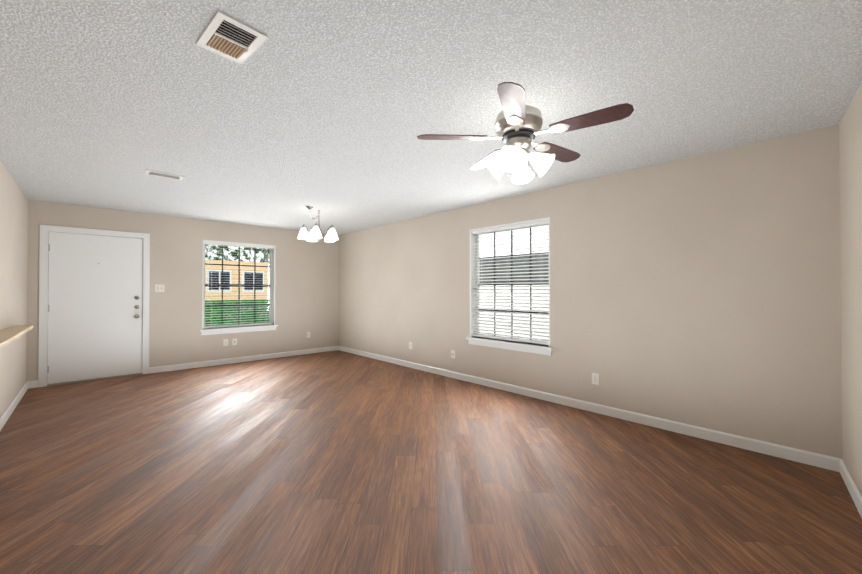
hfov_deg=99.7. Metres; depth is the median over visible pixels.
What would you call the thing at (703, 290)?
wall
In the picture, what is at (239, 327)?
window
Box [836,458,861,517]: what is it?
baseboard
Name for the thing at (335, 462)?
floor
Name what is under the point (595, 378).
electrical outlet
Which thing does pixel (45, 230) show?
door frame
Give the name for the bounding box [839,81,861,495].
wall
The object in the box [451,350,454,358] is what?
electrical outlet
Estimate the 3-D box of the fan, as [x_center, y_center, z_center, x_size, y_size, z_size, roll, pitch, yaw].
[0.615,-0.914,2.393,1.250,0.466,1.265,0,-1,-43]
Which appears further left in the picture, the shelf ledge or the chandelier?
the shelf ledge
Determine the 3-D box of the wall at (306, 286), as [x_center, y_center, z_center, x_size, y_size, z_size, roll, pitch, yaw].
[-3.641,0.105,6.273,4.750,2.440,0.150,0,-1,-43]
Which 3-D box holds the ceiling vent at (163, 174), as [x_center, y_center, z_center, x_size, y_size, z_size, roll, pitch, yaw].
[-2.692,-1.123,3.675,0.310,0.026,0.160,0,-1,-43]
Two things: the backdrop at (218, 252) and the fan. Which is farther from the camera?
the backdrop at (218, 252)
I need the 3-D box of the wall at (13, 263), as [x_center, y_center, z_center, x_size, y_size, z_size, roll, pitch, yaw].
[-1.982,0.062,1.121,0.150,2.440,9.650,0,-1,-43]
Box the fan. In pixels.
[417,82,633,183]
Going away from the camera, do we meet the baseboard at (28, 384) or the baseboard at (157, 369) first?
the baseboard at (28, 384)
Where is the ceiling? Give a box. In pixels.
[0,0,861,234]
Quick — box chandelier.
[297,206,337,241]
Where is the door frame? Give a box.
[38,225,149,386]
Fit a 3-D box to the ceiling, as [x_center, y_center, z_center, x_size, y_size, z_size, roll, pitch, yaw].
[-0.351,-1.194,2.755,4.750,0.100,9.800,0,-1,-43]
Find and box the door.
[47,232,142,385]
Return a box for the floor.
[0,350,861,573]
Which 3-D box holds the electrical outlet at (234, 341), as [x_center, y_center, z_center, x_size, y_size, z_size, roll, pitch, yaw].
[-3.429,0.956,6.355,0.072,0.116,0.008,0,-1,-43]
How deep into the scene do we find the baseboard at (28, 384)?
3.88 m
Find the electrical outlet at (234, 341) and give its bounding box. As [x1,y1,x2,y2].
[232,338,236,344]
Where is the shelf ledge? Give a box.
[0,325,32,348]
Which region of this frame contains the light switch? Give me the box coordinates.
[155,285,164,291]
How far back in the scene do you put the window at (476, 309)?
4.63 m
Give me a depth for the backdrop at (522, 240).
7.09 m
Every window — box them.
[200,240,277,334]
[466,217,552,355]
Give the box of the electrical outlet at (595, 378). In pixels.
[592,373,598,384]
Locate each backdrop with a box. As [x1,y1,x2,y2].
[205,244,269,325]
[480,226,548,341]
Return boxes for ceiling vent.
[144,169,183,179]
[196,10,267,63]
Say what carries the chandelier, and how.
hanging from the ceiling
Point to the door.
(95, 309)
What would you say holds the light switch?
attached to the wall at (306, 286)
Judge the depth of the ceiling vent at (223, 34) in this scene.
1.67 m
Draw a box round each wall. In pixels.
[0,161,27,417]
[27,200,338,380]
[339,124,841,458]
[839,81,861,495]
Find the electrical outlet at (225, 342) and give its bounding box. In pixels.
[223,339,227,345]
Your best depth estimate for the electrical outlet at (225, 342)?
6.25 m
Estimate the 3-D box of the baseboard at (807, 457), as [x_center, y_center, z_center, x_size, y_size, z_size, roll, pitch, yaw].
[0.450,1.270,5.128,0.014,0.092,7.090,0,-1,-43]
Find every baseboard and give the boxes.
[0,381,31,430]
[149,346,335,373]
[336,346,835,470]
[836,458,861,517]

